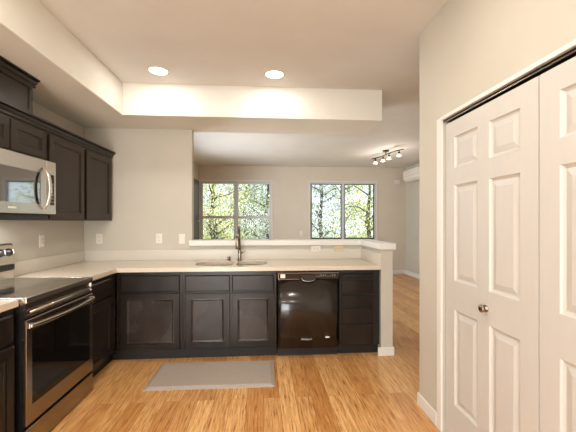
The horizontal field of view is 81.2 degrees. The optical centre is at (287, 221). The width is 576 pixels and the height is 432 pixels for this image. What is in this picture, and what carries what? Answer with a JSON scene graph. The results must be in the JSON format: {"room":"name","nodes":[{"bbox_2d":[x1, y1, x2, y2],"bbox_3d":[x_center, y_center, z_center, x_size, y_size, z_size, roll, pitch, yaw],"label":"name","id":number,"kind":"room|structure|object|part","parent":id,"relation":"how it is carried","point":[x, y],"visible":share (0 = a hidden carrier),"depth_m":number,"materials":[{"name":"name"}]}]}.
{"room":"kitchen","nodes":[
{"label":"kitchen","id":0,"kind":"room"},
{"bbox_2d":[0,101,83,260],"bbox_3d":[-2.149,-0.015,0.535,0.120,2.758,6.820,0,0,-4],"label":"wall","id":1,"kind":"structure","parent":0,"point":[60,237],"depth_m":3.17,"materials":[{"name":"paint"}]},
{"bbox_2d":[0,112,45,159],"bbox_3d":[-2.049,-0.605,2.274,0.326,0.253,0.775,0,0,-4],"label":"upper cabinet","id":2,"kind":"object","parent":1,"relation":"attached to","point":[16,135],"visible":0.84,"depth_m":2.40,"materials":[{"name":"brown wood"}]},
{"bbox_3d":[-1.882,-0.596,2.093,0.020,0.211,0.370,0,0,-4],"label":"door","id":3,"kind":"part","parent":2,"relation":"part of","materials":[{"name":"brown wood"}]},
{"bbox_2d":[0,55,39,113],"bbox_3d":[-2.013,-0.931,1.988,0.344,0.283,1.108,0,0,-4],"label":"upper cabinet","id":4,"kind":"object","parent":2,"relation":"on","point":[17,85],"visible":0.81,"depth_m":2.35,"materials":[{"name":"brown wood"}]},
{"bbox_3d":[-1.876,-0.902,1.998,0.018,0.225,1.020,0,0,-4],"label":"panel","id":5,"kind":"part","parent":4,"relation":"part of","materials":[{"name":"brown wood"}]},
{"bbox_3d":[-2.013,-1.041,1.988,0.344,0.063,1.108,0,0,-4],"label":"crown","id":6,"kind":"part","parent":4,"relation":"part of","materials":[{"name":"brown wood"}]},
{"bbox_3d":[-1.910,-0.596,2.476,0.008,0.098,0.260,0,0,-4],"label":"panel","id":7,"kind":"part","parent":2,"relation":"part of","materials":[{"name":"brown wood"}]},
{"bbox_2d":[39,235,43,247],"bbox_3d":[-2.272,0.182,3.104,0.008,0.115,0.070,0,0,-4],"label":"wall outlet","id":8,"kind":"object","parent":1,"relation":"attached to","point":[41,237],"visible":1,"depth_m":3.09,"materials":[{"name":"white plastic"}]},
{"bbox_2d":[14,250,84,275],"bbox_3d":[-2.279,0.390,3.254,0.016,0.118,1.143,0,0,-4],"label":"backsplash","id":9,"kind":"structure","parent":1,"relation":"attached to","point":[22,267],"depth_m":3.16,"materials":[{"name":"stone"}]},
{"bbox_2d":[33,130,83,220],"bbox_3d":[-2.099,-0.369,2.953,0.326,0.723,0.572,0,0,-4],"label":"upper cabinet","id":10,"kind":"object","parent":1,"relation":"attached to","point":[68,156],"visible":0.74,"depth_m":2.97,"materials":[{"name":"brown wood"}]},
{"bbox_3d":[-1.946,-0.360,2.966,0.020,0.681,0.520,0,0,-4],"label":"door","id":11,"kind":"part","parent":10,"relation":"part of","materials":[{"name":"brown wood"}]},
{"bbox_3d":[-1.946,-0.360,2.966,0.008,0.568,0.407,0,0,-4],"label":"panel","id":12,"kind":"part","parent":10,"relation":"part of","materials":[{"name":"brown wood"}]},
{"bbox_2d":[83,146,111,220],"bbox_3d":[-2.142,-0.369,3.541,0.326,0.723,0.604,0,0,-4],"label":"upper cabinet","id":13,"kind":"object","parent":1,"relation":"attached to","point":[97,166],"visible":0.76,"depth_m":3.51,"materials":[{"name":"brown wood"}]},
{"bbox_3d":[-1.988,-0.360,3.539,0.008,0.568,0.420,0,0,-4],"label":"panel","id":14,"kind":"part","parent":13,"relation":"part of","materials":[{"name":"brown wood"}]},
{"bbox_3d":[-1.988,-0.370,1.436,0.326,0.723,0.895,0,0,-4],"label":"upper cabinet","id":15,"kind":"object","parent":1,"relation":"attached to","visible":0},
{"bbox_2d":[0,148,55,220],"bbox_3d":[-1.979,-0.237,2.275,0.454,0.466,0.757,0,0,-4],"label":"microwave oven","id":16,"kind":"object","parent":15,"relation":"on","point":[27,183],"visible":1,"depth_m":2.33,"materials":[{"name":"grey metal"}]},
{"bbox_3d":[-1.798,-0.245,2.511,0.058,0.315,0.032,0,0,-4],"label":"handle","id":17,"kind":"part","parent":16,"relation":"part of","materials":[{"name":"metal"}]},
{"bbox_3d":[-1.850,-0.260,2.607,0.030,0.407,0.115,0,0,-4],"label":"panel","id":18,"kind":"part","parent":16,"relation":"part of","materials":[{"name":"metal"}]},
{"bbox_2d":[0,99,115,157],"bbox_3d":[-1.905,-0.757,2.429,0.064,0.063,2.862,0,0,-4],"label":"crown molding","id":19,"kind":"structure","parent":15,"relation":"attached to","point":[7,108],"depth_m":2.69,"materials":[{"name":"brown wood"}]},
{"bbox_2d":[194,162,198,180],"bbox_3d":[-2.118,-0.015,6.162,0.120,2.758,4.400,0,0,-4],"label":"wall","id":20,"kind":"structure","parent":0,"point":[196,166],"depth_m":8.07,"materials":[{"name":"paint"}]},
{"bbox_2d":[194,178,198,239],"bbox_3d":[-2.151,0.184,7.854,0.071,2.360,0.980,0,0,-4],"label":"door","id":21,"kind":"structure","parent":20,"relation":"in","point":[196,182],"depth_m":8.01,"materials":[{"name":"brown paint"}]},
{"bbox_2d":[84,128,361,339],"bbox_3d":[-0.720,-0.015,4.008,3.476,2.758,0.100,0,0,-4],"label":"wall","id":22,"kind":"structure","parent":0,"point":[153,169],"depth_m":3.89,"materials":[{"name":"paint"}]},
{"bbox_2d":[96,234,102,243],"bbox_3d":[-2.161,0.199,3.848,0.070,0.115,0.008,0,0,-4],"label":"wall outlet","id":23,"kind":"object","parent":22,"relation":"attached to","point":[99,237],"visible":1,"depth_m":3.85,"materials":[{"name":"white plastic"}]},
{"bbox_2d":[156,234,161,243],"bbox_3d":[-1.497,0.199,3.897,0.070,0.115,0.008,0,0,-4],"label":"wall outlet","id":24,"kind":"object","parent":22,"relation":"attached to","point":[158,236],"visible":1,"depth_m":3.90,"materials":[{"name":"white plastic"}]},
{"bbox_2d":[179,234,184,243],"bbox_3d":[-1.237,0.204,3.916,0.070,0.115,0.009,0,0,-4],"label":"light switch","id":25,"kind":"object","parent":22,"relation":"attached to","point":[181,236],"visible":1,"depth_m":3.91,"materials":[{"name":"white plastic"}]},
{"bbox_2d":[85,249,360,260],"bbox_3d":[-0.716,0.390,3.950,3.236,0.118,0.016,0,0,-4],"label":"backsplash","id":26,"kind":"structure","parent":22,"relation":"attached to","point":[90,255],"depth_m":3.93,"materials":[{"name":"stone"}]},
{"bbox_2d":[311,246,320,251],"bbox_3d":[0.333,0.326,4.014,0.115,0.070,0.008,0,0,-4],"label":"wall outlet","id":27,"kind":"object","parent":26,"relation":"attached to","point":[313,248],"visible":1,"depth_m":4.01,"materials":[{"name":"white plastic"}]},
{"bbox_2d":[189,239,395,249],"bbox_3d":[-0.035,0.254,3.745,2.200,0.064,0.865,0,0,-4],"label":"trim","id":28,"kind":"structure","parent":22,"relation":"on","point":[381,245],"depth_m":3.95,"materials":[{"name":"white paint"}]},
{"bbox_2d":[334,245,343,250],"bbox_3d":[0.612,0.324,4.035,0.115,0.070,0.008,0,0,-4],"label":"wall outlet","id":29,"kind":"object","parent":22,"relation":"attached to","point":[336,247],"visible":1,"depth_m":4.03,"materials":[{"name":"beige plastic"}]},
{"bbox_2d":[378,346,393,355],"bbox_3d":[-0.023,1.320,3.726,2.157,0.088,0.795,0,0,-4],"label":"baseboard","id":30,"kind":"structure","parent":22,"relation":"attached to","point":[382,351],"depth_m":3.40,"materials":[{"name":"white paint"}]},
{"bbox_2d":[39,0,446,167],"bbox_3d":[0.606,-1.444,3.002,5.974,0.100,11.340,0,0,-4],"label":"ceiling","id":31,"kind":"structure","parent":0,"point":[329,44],"depth_m":2.77,"materials":[{"name":"paint"}]},
{"bbox_2d":[147,66,169,75],"bbox_3d":[-1.198,-1.390,3.108,0.196,0.008,0.196,0,0,-4],"label":"recessed light","id":32,"kind":"object","parent":31,"relation":"in","point":[156,70],"visible":1,"depth_m":3.09,"materials":[{"name":"white glass"}]},
{"bbox_2d":[0,0,381,134],"bbox_3d":[-0.447,-1.232,0.719,3.304,0.324,6.700,0,0,-4],"label":"soffit","id":33,"kind":"object","parent":31,"relation":"attached to","point":[74,84],"depth_m":3.41,"materials":[{"name":"paint"}]},
{"bbox_2d":[264,69,284,78],"bbox_3d":[-0.127,-1.390,3.181,0.196,0.008,0.196,0,0,-4],"label":"recessed light","id":34,"kind":"object","parent":31,"relation":"in","point":[272,74],"visible":1,"depth_m":3.18,"materials":[{"name":"white glass"}]},
{"bbox_2d":[372,148,403,163],"bbox_3d":[1.925,-1.300,6.605,0.131,0.187,1.035,0,0,-15],"label":"track light","id":35,"kind":"object","parent":31,"relation":"attached to","point":[385,151],"visible":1,"depth_m":6.57,"materials":[{"name":"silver metal"}]},
{"bbox_3d":[1.938,-1.319,6.609,0.056,0.020,1.036,0,0,-17],"label":"rail","id":36,"kind":"part","parent":35,"relation":"part of","materials":[{"name":"brown metal"}]},
{"bbox_2d":[49,274,439,431],"bbox_3d":[0.606,1.414,3.002,5.974,0.100,11.340,0,0,-4],"label":"floor","id":37,"kind":"structure","parent":0,"point":[339,392],"depth_m":2.60,"materials":[{"name":"brown wood"}]},
{"bbox_2d":[0,308,13,431],"bbox_3d":[-1.829,0.928,1.453,0.620,0.872,0.905,0,0,-4],"label":"base cabinet","id":38,"kind":"object","parent":37,"relation":"on","point":[6,317],"visible":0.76,"depth_m":1.85,"materials":[{"name":"brown wood"}]},
{"bbox_3d":[-1.545,0.974,1.697,0.008,0.431,0.307,0,0,-4],"label":"panel","id":39,"kind":"part","parent":38,"relation":"part of","materials":[{"name":"brown wood"}]},
{"bbox_3d":[-1.546,0.606,1.697,0.020,0.156,0.420,0,0,-4],"label":"drawer","id":40,"kind":"part","parent":38,"relation":"part of","materials":[{"name":"brown wood"}]},
{"bbox_2d":[0,300,18,312],"bbox_3d":[-1.836,0.470,1.452,0.638,0.040,0.925,0,0,-4],"label":"countertop","id":41,"kind":"structure","parent":38,"relation":"on","point":[5,305],"depth_m":1.87,"materials":[{"name":"stone"}]},
{"bbox_2d":[0,243,94,431],"bbox_3d":[-1.847,0.760,2.304,0.723,1.176,0.768,0,0,-4],"label":"range","id":42,"kind":"object","parent":37,"relation":"on","point":[53,342],"visible":1,"depth_m":2.21,"materials":[{"name":"silver metal"}]},
{"bbox_3d":[-2.144,0.236,2.599,0.030,0.060,0.060,-11,1,-4],"label":"knob","id":43,"kind":"part","parent":42,"relation":"part of","materials":[{"name":"black plastic"}]},
{"bbox_2d":[0,277,85,297],"bbox_3d":[-1.853,0.457,2.304,0.560,0.020,0.738,0,0,-4],"label":"cooktop","id":44,"kind":"object","parent":42,"relation":"in","point":[10,287],"depth_m":2.38,"materials":[{"name":"black glass"}]},
{"bbox_3d":[-1.565,0.521,2.325,0.030,0.086,0.762,0,0,-4],"label":"panel","id":45,"kind":"part","parent":42,"relation":"part of","materials":[{"name":"metal"}]},
{"bbox_3d":[-1.559,1.281,2.325,0.030,0.134,0.762,0,0,-4],"label":"storage drawer","id":46,"kind":"part","parent":42,"relation":"part of","materials":[{"name":"metal"}]},
{"bbox_3d":[-1.559,0.885,2.325,0.030,0.618,0.762,0,0,-4],"label":"oven door","id":47,"kind":"part","parent":42,"relation":"part of","materials":[{"name":"metal"}]},
{"bbox_3d":[-1.515,0.612,2.329,0.059,0.028,0.750,0,0,-4],"label":"handle","id":48,"kind":"part","parent":42,"relation":"part of","materials":[{"name":"metal"}]},
{"bbox_2d":[90,273,114,376],"bbox_3d":[-1.941,0.928,2.991,0.620,0.872,0.597,0,0,-4],"label":"base cabinet","id":49,"kind":"object","parent":37,"relation":"on","point":[103,289],"visible":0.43,"depth_m":2.99,"materials":[{"name":"brown wood"}]},
{"bbox_3d":[-1.637,0.606,2.941,0.020,0.156,0.428,0,0,-4],"label":"drawer","id":50,"kind":"part","parent":49,"relation":"part of","materials":[{"name":"brown wood"}]},
{"bbox_3d":[-1.637,0.974,2.941,0.020,0.544,0.428,0,0,-4],"label":"door","id":51,"kind":"part","parent":49,"relation":"part of","materials":[{"name":"brown wood"}]},
{"bbox_3d":[-1.636,0.974,2.941,0.008,0.431,0.315,0,0,-4],"label":"panel","id":52,"kind":"part","parent":49,"relation":"part of","materials":[{"name":"brown wood"}]},
{"bbox_2d":[113,272,183,359],"bbox_3d":[-1.398,0.928,3.567,0.688,0.872,0.620,0,0,-4],"label":"base cabinet","id":53,"kind":"object","parent":37,"relation":"on","point":[149,304],"visible":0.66,"depth_m":3.27,"materials":[{"name":"brown wood"}]},
{"bbox_3d":[-1.340,0.606,3.271,0.560,0.156,0.020,0,0,-4],"label":"drawer","id":54,"kind":"part","parent":53,"relation":"part of","materials":[{"name":"brown wood"}]},
{"bbox_3d":[-1.340,0.974,3.271,0.560,0.544,0.020,0,0,-4],"label":"door","id":55,"kind":"part","parent":53,"relation":"part of","materials":[{"name":"brown wood"}]},
{"bbox_3d":[-1.340,0.974,3.270,0.447,0.431,0.008,0,0,-4],"label":"panel","id":56,"kind":"part","parent":53,"relation":"part of","materials":[{"name":"brown wood"}]},
{"bbox_2d":[143,360,274,390],"bbox_3d":[-0.655,1.356,2.995,1.064,0.017,0.524,0,0,-4],"label":"kitchen mat","id":57,"kind":"object","parent":37,"relation":"on","point":[229,374],"visible":1,"depth_m":2.94,"materials":[{"name":"fabric"}]},
{"bbox_2d":[183,264,275,357],"bbox_3d":[-0.595,0.928,3.626,0.918,0.872,0.620,0,0,-4],"label":"base cabinet","id":58,"kind":"object","parent":37,"relation":"on","point":[226,313],"visible":0.96,"depth_m":3.32,"materials":[{"name":"brown wood"}]},
{"bbox_3d":[-0.792,0.611,3.311,0.431,0.157,0.020,0,0,-4],"label":"drawer","id":59,"kind":"part","parent":58,"relation":"part of","materials":[{"name":"brown wood"}]},
{"bbox_3d":[-0.792,0.978,3.311,0.431,0.542,0.020,0,0,-4],"label":"door","id":60,"kind":"part","parent":58,"relation":"part of","materials":[{"name":"brown wood"}]},
{"bbox_3d":[-0.792,0.978,3.310,0.318,0.429,0.008,0,0,-4],"label":"panel","id":61,"kind":"part","parent":58,"relation":"part of","materials":[{"name":"brown wood"}]},
{"bbox_3d":[-0.347,0.613,3.344,0.415,0.158,0.020,0,0,-4],"label":"drawer","id":62,"kind":"part","parent":58,"relation":"part of","materials":[{"name":"brown wood"}]},
{"bbox_3d":[-0.347,0.979,3.344,0.415,0.540,0.020,0,0,-4],"label":"door","id":63,"kind":"part","parent":58,"relation":"part of","materials":[{"name":"brown wood"}]},
{"bbox_3d":[-0.347,0.979,3.343,0.302,0.427,0.008,0,0,-4],"label":"panel","id":64,"kind":"part","parent":58,"relation":"part of","materials":[{"name":"brown wood"}]},
{"bbox_2d":[276,270,338,355],"bbox_3d":[0.185,0.930,3.656,0.614,0.868,0.614,0,0,-4],"label":"dishwasher","id":65,"kind":"object","parent":37,"relation":"on","point":[306,301],"visible":1,"depth_m":3.36,"materials":[{"name":"black metal"}]},
{"bbox_3d":[0.201,1.318,3.436,0.614,0.092,0.015,0,0,-4],"label":"kick plate","id":66,"kind":"part","parent":65,"relation":"part of","materials":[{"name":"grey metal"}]},
{"bbox_3d":[0.204,0.545,3.387,0.610,0.066,0.058,0,0,-4],"label":"control panel","id":67,"kind":"part","parent":65,"relation":"part of","materials":[{"name":"black plastic"}]},
{"bbox_2d":[338,270,378,352],"bbox_3d":[0.710,0.928,3.722,0.416,0.872,0.620,0,0,-4],"label":"base cabinet","id":68,"kind":"object","parent":37,"relation":"on","point":[358,290],"visible":0.74,"depth_m":3.42,"materials":[{"name":"brown wood"}]},
{"bbox_2d":[14,259,380,279],"bbox_3d":[-0.675,0.470,3.371,3.234,0.040,1.178,0,0,-4],"label":"countertop","id":69,"kind":"structure","parent":68,"relation":"on","point":[95,269],"depth_m":3.40,"materials":[{"name":"stone"}]},
{"bbox_2d":[202,264,257,265],"bbox_3d":[-0.607,0.568,3.619,0.774,0.152,0.406,0,0,-4],"label":"sink","id":70,"kind":"object","parent":69,"relation":"in","point":[251,264],"visible":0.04,"depth_m":3.80,"materials":[{"name":"metal"}]},
{"bbox_2d":[235,226,244,260],"bbox_3d":[-0.561,0.251,3.789,0.092,0.398,0.211,0,0,15],"label":"kitchen faucet","id":71,"kind":"object","parent":69,"relation":"on","point":[238,233],"visible":1,"depth_m":3.85,"materials":[{"name":"silver metal"}]},
{"bbox_3d":[-0.558,0.191,3.784,0.025,0.278,0.195,0,0,0],"label":"spout","id":72,"kind":"part","parent":71,"relation":"part of","materials":[{"name":"silver metal"}]},
{"bbox_3d":[0.703,1.155,3.420,0.334,0.195,0.020,0,0,-4],"label":"drawer","id":73,"kind":"part","parent":68,"relation":"part of","materials":[{"name":"brown wood"}]},
{"bbox_3d":[0.703,0.970,3.420,0.334,0.139,0.020,0,0,-4],"label":"drawer","id":74,"kind":"part","parent":68,"relation":"part of","materials":[{"name":"brown wood"}]},
{"bbox_3d":[0.703,0.814,3.420,0.334,0.136,0.020,0,0,-4],"label":"drawer","id":75,"kind":"part","parent":68,"relation":"part of","materials":[{"name":"brown wood"}]},
{"bbox_3d":[0.703,0.660,3.420,0.334,0.136,0.020,0,0,-4],"label":"drawer","id":76,"kind":"part","parent":68,"relation":"part of","materials":[{"name":"brown wood"}]},
{"bbox_3d":[0.703,0.551,3.420,0.334,0.046,0.020,0,0,-4],"label":"drawer","id":77,"kind":"part","parent":68,"relation":"part of","materials":[{"name":"brown wood"}]},
{"bbox_2d":[199,165,405,269],"bbox_3d":[0.357,-0.015,8.609,5.413,2.758,0.120,0,0,-4],"label":"wall","id":78,"kind":"structure","parent":0,"point":[290,183],"depth_m":8.56,"materials":[{"name":"paint"}]},
{"bbox_2d":[199,180,272,239],"bbox_3d":[-1.306,-0.251,8.470,1.830,1.565,0.114,0,0,-4],"label":"window","id":79,"kind":"structure","parent":78,"relation":"in","point":[235,217],"depth_m":8.45,"materials":[{"name":"plastic"}]},
{"bbox_3d":[-1.749,-0.251,8.457,0.815,1.430,0.035,0,0,-4],"label":"sash","id":80,"kind":"part","parent":79,"relation":"part of","materials":[{"name":"plastic"}]},
{"bbox_3d":[-1.749,-0.106,8.457,0.815,0.070,0.045,0,0,-4],"label":"rail","id":81,"kind":"part","parent":79,"relation":"part of","materials":[{"name":"plastic"}]},
{"bbox_3d":[-0.866,-0.251,8.522,0.815,1.430,0.035,0,0,-4],"label":"sash","id":82,"kind":"part","parent":79,"relation":"part of","materials":[{"name":"plastic"}]},
{"bbox_3d":[-0.866,-0.106,8.522,0.815,0.070,0.045,0,0,-4],"label":"rail","id":83,"kind":"part","parent":79,"relation":"part of","materials":[{"name":"plastic"}]},
{"bbox_2d":[309,181,376,239],"bbox_3d":[1.417,-0.251,8.669,1.780,1.565,0.114,0,0,-4],"label":"window","id":84,"kind":"structure","parent":78,"relation":"in","point":[342,184],"depth_m":8.67,"materials":[{"name":"plastic"}]},
{"bbox_3d":[0.986,-0.251,8.658,0.790,1.430,0.035,0,0,-4],"label":"sash","id":85,"kind":"part","parent":84,"relation":"part of","materials":[{"name":"clear glass"}]},
{"bbox_3d":[1.844,-0.251,8.720,0.790,1.430,0.035,0,0,-4],"label":"sash","id":86,"kind":"part","parent":84,"relation":"part of","materials":[{"name":"clear glass"}]},
{"bbox_2d":[393,270,404,273],"bbox_3d":[0.421,1.314,8.546,5.293,0.100,0.014,0,0,-4],"label":"baseboard","id":87,"kind":"structure","parent":78,"relation":"attached to","point":[394,271],"depth_m":8.72,"materials":[{"name":"white paint"}]},
{"bbox_2d":[406,163,418,273],"bbox_3d":[3.341,-0.015,5.725,0.120,2.758,6.308,0,0,-4],"label":"wall","id":88,"kind":"structure","parent":0,"point":[412,188],"depth_m":8.34,"materials":[{"name":"paint"}]},
{"bbox_2d":[403,166,418,181],"bbox_3d":[3.010,-1.112,7.991,0.212,0.288,0.840,0,0,-4],"label":"air conditioner","id":89,"kind":"object","parent":88,"relation":"attached to","point":[411,175],"visible":0.64,"depth_m":7.97,"materials":[{"name":"white plastic"}]},
{"bbox_2d":[405,270,418,278],"bbox_3d":[3.275,1.314,5.708,0.014,0.100,6.064,0,0,-4],"label":"baseboard","id":90,"kind":"structure","parent":88,"relation":"attached to","point":[412,274],"depth_m":8.31,"materials":[{"name":"white paint"}]},
{"bbox_2d":[362,0,575,431],"bbox_3d":[2.366,-0.015,0.875,2.532,2.758,6.600,0,0,-4],"label":"wall","id":91,"kind":"structure","parent":0,"point":[468,48],"depth_m":2.14,"materials":[{"name":"paint"}]},
{"bbox_2d":[361,249,380,264],"bbox_3d":[0.913,0.390,3.743,0.016,0.118,0.633,0,0,-4],"label":"backsplash","id":92,"kind":"structure","parent":91,"relation":"attached to","point":[373,257],"depth_m":3.67,"materials":[{"name":"stone"}]},
{"bbox_2d":[417,392,436,425],"bbox_3d":[2.233,1.319,2.466,2.526,0.090,0.278,0,0,-4],"label":"baseboard","id":93,"kind":"structure","parent":91,"relation":"attached to","point":[424,405],"depth_m":2.35,"materials":[{"name":"white paint"}]},
{"bbox_2d":[446,76,539,431],"bbox_3d":[1.042,0.362,1.799,0.070,1.967,0.732,0,0,-4],"label":"door","id":94,"kind":"structure","parent":91,"relation":"in","point":[493,150],"depth_m":1.72,"materials":[{"name":"paint"}]},
{"bbox_3d":[1.026,0.459,1.770,0.035,0.042,0.042,0,0,-4],"label":"knob","id":95,"kind":"part","parent":94,"relation":"part of","materials":[{"name":"silver metal"}]},
{"bbox_2d":[437,39,575,431],"bbox_3d":[1.050,0.345,1.428,0.014,2.038,1.604,0,0,-4],"label":"trim","id":96,"kind":"structure","parent":91,"relation":"attached to","point":[571,44],"depth_m":2.17,"materials":[{"name":"white paint"}]},
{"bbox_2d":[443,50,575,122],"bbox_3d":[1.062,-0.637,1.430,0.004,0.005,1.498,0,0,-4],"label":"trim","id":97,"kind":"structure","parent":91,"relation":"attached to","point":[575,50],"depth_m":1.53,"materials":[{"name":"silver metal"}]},
{"bbox_2d":[444,47,575,121],"bbox_3d":[1.112,-0.646,1.434,0.099,0.009,1.498,0,0,-4],"label":"door track","id":98,"kind":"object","parent":91,"relation":"attached to","point":[563,60],"depth_m":1.55,"materials":[{"name":"black metal"}]},
{"bbox_2d":[540,56,575,431],"bbox_3d":[1.113,0.362,1.064,0.035,1.967,0.732,0,0,-4],"label":"door","id":99,"kind":"structure","parent":91,"relation":"in","point":[558,84],"depth_m":1.34,"materials":[{"name":"paint"}]},
{"label":"outside","id":100,"kind":"structure","parent":0,"visible":0},
{"bbox_2d":[203,235,363,238],"bbox_3d":[-1.956,1.914,26.744,60.000,0.100,36.370,0,0,-4],"label":"ground","id":101,"kind":"structure","parent":100,"point":[317,235],"depth_m":41.47,"materials":[{"name":"green plant"}]},
{"bbox_2d":[203,184,228,238],"bbox_3d":[-4.949,-1.163,15.825,4.397,6.260,4.189,0,0,43],"label":"tree","id":102,"kind":"object","parent":101,"relation":"on","point":[203,184],"visible":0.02,"depth_m":15.81,"materials":[{"name":"green plant"}]},
{"bbox_2d":[203,202,248,238],"bbox_3d":[-2.403,0.729,10.470,2.671,3.210,2.662,0,0,39],"label":"tree","id":103,"kind":"object","parent":101,"relation":"on","point":[215,225],"visible":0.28,"depth_m":10.54,"materials":[{"name":"green plant"}]},
{"bbox_2d":[203,184,256,238],"bbox_3d":[-2.948,-0.670,12.552,3.542,5.326,3.983,0,0,-44],"label":"tree","id":104,"kind":"object","parent":101,"relation":"on","point":[212,188],"visible":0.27,"depth_m":12.34,"materials":[{"name":"green plant"}]},
{"bbox_2d":[205,184,268,238],"bbox_3d":[-2.135,-1.163,16.755,5.088,6.237,4.655,0,0,-21],"label":"tree","id":105,"kind":"object","parent":101,"relation":"on","point":[245,187],"visible":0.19,"depth_m":16.28,"materials":[{"name":"green plant"}]},
{"bbox_2d":[223,184,266,238],"bbox_3d":[-1.931,-1.310,18.530,4.223,6.738,3.744,0,0,-31],"label":"tree","id":106,"kind":"object","parent":101,"relation":"on","point":[238,184],"visible":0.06,"depth_m":18.15,"materials":[{"name":"green plant"}]},
{"bbox_2d":[239,199,268,238],"bbox_3d":[-0.428,0.590,10.778,2.841,3.351,2.545,0,0,-4],"label":"tree","id":107,"kind":"object","parent":101,"relation":"on","point":[267,225],"visible":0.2,"depth_m":10.86,"materials":[{"name":"green plant"}]},
{"bbox_2d":[232,184,317,238],"bbox_3d":[-0.628,-0.802,13.499,4.138,5.345,3.301,0,0,-4],"label":"tree","id":108,"kind":"object","parent":101,"relation":"on","point":[265,206],"visible":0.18,"depth_m":13.51,"materials":[{"name":"green plant"}]},
{"bbox_2d":[253,185,358,237],"bbox_3d":[0.838,-0.709,12.618,4.306,5.160,3.201,0,0,4],"label":"tree","id":109,"kind":"object","parent":101,"relation":"on","point":[318,210],"visible":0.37,"depth_m":12.25,"materials":[{"name":"green plant"}]},
{"bbox_2d":[312,185,372,237],"bbox_3d":[2.976,-1.032,16.729,6.307,5.851,5.401,0,0,-4],"label":"tree","id":110,"kind":"object","parent":101,"relation":"on","point":[349,217],"visible":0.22,"depth_m":16.60,"materials":[{"name":"green plant"}]},
{"bbox_2d":[317,185,372,237],"bbox_3d":[3.046,-0.833,12.808,4.091,5.455,3.957,0,0,-8],"label":"tree","id":111,"kind":"object","parent":101,"relation":"on","point":[368,224],"visible":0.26,"depth_m":12.41,"materials":[{"name":"green plant"}]}
]}

